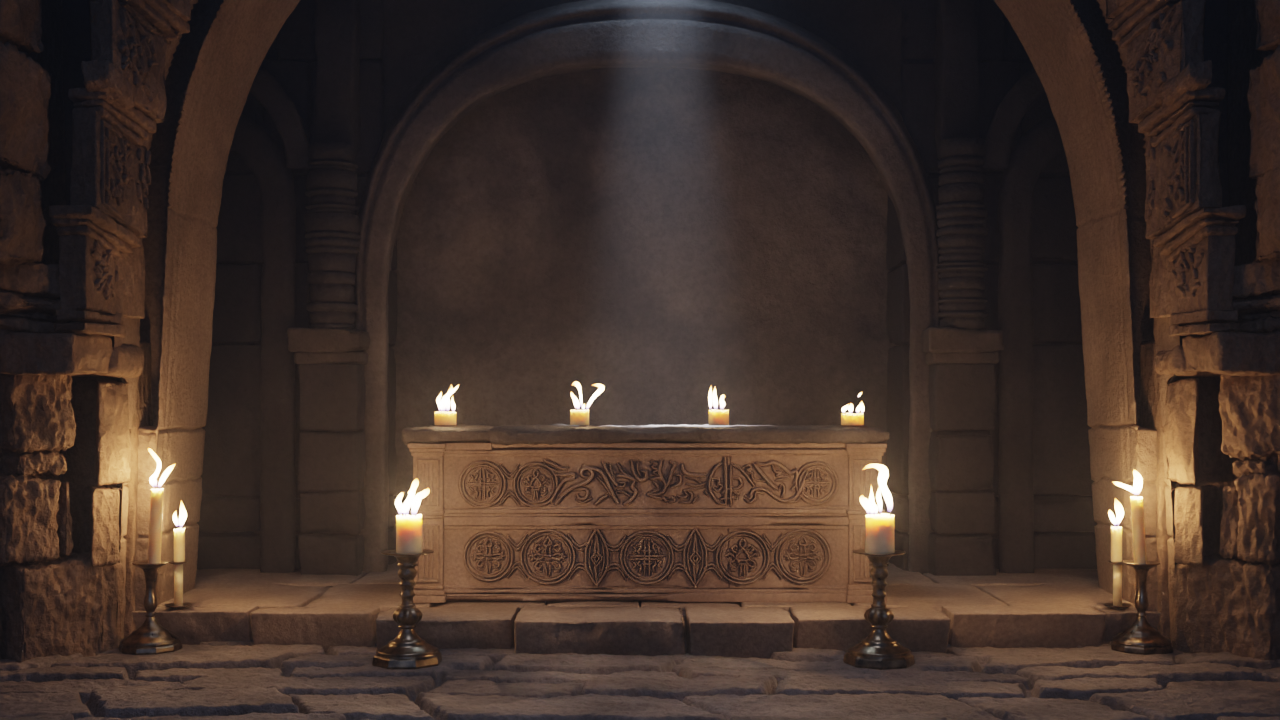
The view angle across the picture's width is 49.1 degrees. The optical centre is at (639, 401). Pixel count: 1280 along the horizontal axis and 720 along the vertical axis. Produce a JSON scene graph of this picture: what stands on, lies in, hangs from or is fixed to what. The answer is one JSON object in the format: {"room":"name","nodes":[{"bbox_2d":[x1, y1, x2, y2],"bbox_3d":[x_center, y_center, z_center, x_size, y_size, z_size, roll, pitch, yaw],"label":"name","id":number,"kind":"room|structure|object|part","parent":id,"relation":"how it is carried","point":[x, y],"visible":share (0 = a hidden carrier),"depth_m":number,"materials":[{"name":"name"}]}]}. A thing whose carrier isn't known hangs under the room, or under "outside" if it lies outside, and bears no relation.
{"room":"church","nodes":[
{"label":"church","id":0,"kind":"room"},
{"bbox_2d":[0,0,190,662],"bbox_3d":[-2.878,-1.038,5.899,1.469,4.622,2.623,0,0,0],"label":"stone pillar","id":1,"kind":"structure","parent":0,"point":[65,431],"depth_m":6.43,"materials":[{"name":"stone"}]},
{"bbox_3d":[-2.943,-0.480,6.349,0.484,0.364,0.644,0,0,35],"label":"cornice","id":2,"kind":"part","parent":1,"relation":"part of","materials":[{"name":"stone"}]},
{"bbox_2d":[0,639,1279,719],"bbox_3d":[0.000,1.207,1.300,12.000,0.103,16.600,0,0,0],"label":"floor","id":3,"kind":"structure","parent":0,"point":[213,680],"depth_m":5.86,"materials":[{"name":"grey stone"}]},
{"bbox_2d":[118,560,181,654],"bbox_3d":[-2.350,0.978,6.720,0.287,0.420,0.291,0,0,0],"label":"candlestick","id":4,"kind":"object","parent":3,"relation":"on","point":[150,637],"visible":0.99,"depth_m":6.67,"materials":[{"name":"gold metal"}]},
{"bbox_3d":[-2.350,0.912,6.720,0.081,0.235,0.081,0,0,0],"label":"stem","id":5,"kind":"part","parent":4,"relation":"part of","materials":[{"name":"gold metal"}]},
{"bbox_2d":[148,485,163,563],"bbox_3d":[-2.295,0.498,6.720,0.141,0.556,0.058,0,0,0],"label":"candle","id":6,"kind":"object","parent":4,"relation":"on","point":[156,504],"visible":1,"depth_m":6.70,"materials":[{"name":"beige wax"}]},
{"bbox_2d":[372,549,441,668],"bbox_3d":[-1.058,0.934,6.370,0.298,0.508,0.298,0,0,0],"label":"candlestick","id":7,"kind":"object","parent":3,"relation":"on","point":[407,650],"visible":0.97,"depth_m":6.32,"materials":[{"name":"gold metal"}]},
{"bbox_3d":[-1.058,0.817,6.370,0.100,0.205,0.095,0,0,0],"label":"stem","id":8,"kind":"part","parent":7,"relation":"part of","materials":[{"name":"gold metal"}]},
{"bbox_2d":[396,512,422,553],"bbox_3d":[-1.039,0.515,6.375,0.141,0.340,0.118,0,0,-24],"label":"candle","id":9,"kind":"object","parent":7,"relation":"on","point":[409,540],"visible":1,"depth_m":6.32,"materials":[{"name":"beige wax"}]},
{"bbox_2d":[132,561,1160,658],"bbox_3d":[0.056,1.135,7.892,5.683,0.229,2.623,0,0,0],"label":"dais","id":10,"kind":"object","parent":3,"relation":"on","point":[1046,608],"visible":0.69,"depth_m":6.88,"materials":[{"name":"stone"}]},
{"bbox_2d":[165,560,191,608],"bbox_3d":[-2.304,0.911,6.990,0.134,0.231,0.134,0,0,0],"label":"candle holder","id":11,"kind":"object","parent":10,"relation":"on","point":[178,603],"visible":0.98,"depth_m":6.97,"materials":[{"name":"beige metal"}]},
{"bbox_3d":[-2.304,1.018,6.990,0.134,0.016,0.134,0,0,0],"label":"dish","id":12,"kind":"part","parent":11,"relation":"part of","materials":[{"name":"gold metal"}]},
{"bbox_2d":[174,525,184,561],"bbox_3d":[-2.298,0.643,6.992,0.057,0.308,0.060,0,0,30],"label":"candle","id":13,"kind":"object","parent":11,"relation":"on","point":[179,533],"visible":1,"depth_m":6.97,"materials":[{"name":"beige wax"}]},
{"bbox_2d":[287,0,370,575],"bbox_3d":[-1.860,-1.032,8.493,0.457,4.164,0.476,0,0,0],"label":"pier","id":14,"kind":"object","parent":10,"relation":"on","point":[329,355],"visible":0.91,"depth_m":8.33,"materials":[{"name":"stone"}]},
{"bbox_2d":[402,424,889,602],"bbox_3d":[0.040,0.578,7.636,2.537,0.910,0.971,0,0,0],"label":"altar","id":15,"kind":"object","parent":10,"relation":"on","point":[554,512],"visible":0.98,"depth_m":7.23,"materials":[{"name":"stone"}]},
{"bbox_2d":[434,408,456,424],"bbox_3d":[-1.050,0.014,7.559,0.120,0.222,0.119,0,0,-39],"label":"candle","id":16,"kind":"object","parent":15,"relation":"on","point":[441,417],"visible":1,"depth_m":7.51,"materials":[{"name":"beige wax"}]},
{"bbox_2d":[570,406,588,424],"bbox_3d":[-0.284,0.007,7.560,0.186,0.236,0.105,0,0,0],"label":"candle","id":17,"kind":"object","parent":15,"relation":"on","point":[577,417],"visible":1,"depth_m":7.52,"materials":[{"name":"beige wax"}]},
{"bbox_3d":[0.033,0.245,7.614,2.098,0.076,0.837,0,0,0],"label":"cornice moulding","id":18,"kind":"part","parent":15,"relation":"part of","materials":[{"name":"stone"}]},
{"bbox_3d":[0.033,0.409,7.253,2.096,0.272,0.021,0,0,0],"label":"panel","id":19,"kind":"part","parent":15,"relation":"part of","materials":[{"name":"stone"}]},
{"bbox_3d":[0.033,0.804,7.253,2.096,0.309,0.021,0,0,0],"label":"panel","id":20,"kind":"part","parent":15,"relation":"part of","materials":[{"name":"stone"}]},
{"bbox_3d":[0.034,0.989,7.616,2.099,0.088,0.831,0,0,0],"label":"moulding","id":21,"kind":"part","parent":15,"relation":"part of","materials":[{"name":"stone"}]},
{"bbox_3d":[0.034,0.599,7.622,2.099,0.125,0.819,0,0,0],"label":"moulding","id":22,"kind":"part","parent":15,"relation":"part of","materials":[{"name":"stone"}]},
{"bbox_2d":[708,407,728,424],"bbox_3d":[0.425,0.017,7.560,0.111,0.217,0.111,0,0,0],"label":"candle","id":23,"kind":"object","parent":15,"relation":"on","point":[716,417],"visible":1,"depth_m":7.51,"materials":[{"name":"beige wax"}]},
{"bbox_2d":[841,410,863,424],"bbox_3d":[1.147,0.035,7.560,0.124,0.182,0.122,0,0,0],"label":"candle","id":24,"kind":"object","parent":15,"relation":"on","point":[851,418],"visible":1,"depth_m":7.51,"materials":[{"name":"beige wax"}]},
{"bbox_2d":[921,0,1003,575],"bbox_3d":[1.928,-1.032,8.494,0.455,4.172,0.478,0,0,0],"label":"pier","id":25,"kind":"object","parent":10,"relation":"on","point":[960,358],"visible":0.94,"depth_m":8.33,"materials":[{"name":"stone"}]},
{"bbox_2d":[1104,560,1131,608],"bbox_3d":[2.384,0.911,6.990,0.134,0.231,0.134,0,0,0],"label":"candle holder","id":26,"kind":"object","parent":10,"relation":"on","point":[1117,603],"visible":0.96,"depth_m":6.97,"materials":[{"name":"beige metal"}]},
{"bbox_2d":[1111,523,1121,561],"bbox_3d":[2.379,0.638,6.990,0.077,0.318,0.055,0,0,-42],"label":"candle","id":27,"kind":"object","parent":26,"relation":"on","point":[1116,531],"visible":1,"depth_m":6.97,"materials":[{"name":"beige wax"}]},
{"bbox_3d":[2.384,1.018,6.990,0.134,0.016,0.134,0,0,0],"label":"dish","id":28,"kind":"part","parent":26,"relation":"part of","materials":[{"name":"gold metal"}]},
{"bbox_2d":[843,549,914,669],"bbox_3d":[1.087,0.934,6.370,0.298,0.508,0.298,0,0,-17],"label":"candlestick","id":29,"kind":"object","parent":3,"relation":"on","point":[878,650],"visible":0.97,"depth_m":6.32,"materials":[{"name":"gold metal"}]},
{"bbox_3d":[1.087,0.817,6.370,0.100,0.205,0.095,0,0,-17],"label":"stem","id":30,"kind":"part","parent":29,"relation":"part of","materials":[{"name":"gold metal"}]},
{"bbox_2d":[865,511,894,553],"bbox_3d":[1.089,0.483,6.368,0.138,0.404,0.131,0,0,-29],"label":"candle","id":31,"kind":"object","parent":29,"relation":"on","point":[879,527],"visible":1,"depth_m":6.32,"materials":[{"name":"beige wax"}]},
{"bbox_2d":[1110,560,1172,654],"bbox_3d":[2.407,0.978,6.720,0.291,0.420,0.287,0,0,27],"label":"candlestick","id":32,"kind":"object","parent":3,"relation":"on","point":[1140,637],"visible":0.98,"depth_m":6.67,"materials":[{"name":"gold metal"}]},
{"bbox_2d":[1130,493,1146,563],"bbox_3d":[2.346,0.549,6.720,0.168,0.454,0.057,0,0,0],"label":"candle","id":33,"kind":"object","parent":32,"relation":"on","point":[1137,512],"visible":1,"depth_m":6.70,"materials":[{"name":"beige wax"}]},
{"bbox_3d":[2.407,0.912,6.720,0.081,0.235,0.081,0,0,27],"label":"stem","id":34,"kind":"part","parent":32,"relation":"part of","materials":[{"name":"gold metal"}]},
{"bbox_2d":[62,0,1229,627],"bbox_3d":[0.000,-2.147,6.907,8.400,6.856,0.599,0,0,0],"label":"wall","id":35,"kind":"structure","parent":0,"point":[76,15],"depth_m":7.00,"materials":[{"name":"stone"}]},
{"bbox_2d":[197,0,1096,570],"bbox_3d":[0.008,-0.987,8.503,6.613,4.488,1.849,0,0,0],"label":"wall","id":36,"kind":"structure","parent":0,"point":[630,246],"depth_m":9.15,"materials":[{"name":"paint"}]},
{"bbox_2d":[230,67,310,572],"bbox_3d":[-2.788,-0.310,8.546,1.642,3.845,0.430,0,0,0],"label":"blind arch","id":37,"kind":"object","parent":36,"relation":"attached to","point":[251,143],"visible":0.34,"depth_m":8.43,"materials":[{"name":"stone"}]},
{"bbox_2d":[353,0,941,574],"bbox_3d":[0.051,-0.659,8.847,3.736,3.777,0.711,0,0,0],"label":"arch","id":38,"kind":"object","parent":36,"relation":"attached to","point":[705,35],"visible":0.76,"depth_m":8.50,"materials":[{"name":"stone"}]},
{"bbox_2d":[982,67,1063,572],"bbox_3d":[2.869,-0.313,8.544,1.658,3.850,0.422,0,0,0],"label":"blind arch","id":39,"kind":"object","parent":36,"relation":"attached to","point":[1041,143],"visible":0.32,"depth_m":8.43,"materials":[{"name":"stone"}]},
{"bbox_2d":[114,0,1179,646],"bbox_3d":[0.035,-1.097,7.203,5.599,5.261,1.166,0,0,0],"label":"archway","id":40,"kind":"object","parent":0,"point":[211,71],"visible":0.67,"depth_m":7.27,"materials":[{"name":"stone"}]},
{"bbox_2d":[1106,0,1279,659],"bbox_3d":[2.940,-1.030,5.899,1.474,4.609,2.624,0,0,0],"label":"stone pillar","id":41,"kind":"structure","parent":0,"point":[1215,271],"depth_m":6.48,"materials":[{"name":"stone"}]},
{"bbox_3d":[3.005,-0.480,6.348,0.504,0.372,0.644,0,0,-37],"label":"cornice","id":42,"kind":"part","parent":41,"relation":"part of","materials":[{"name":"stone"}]}
]}

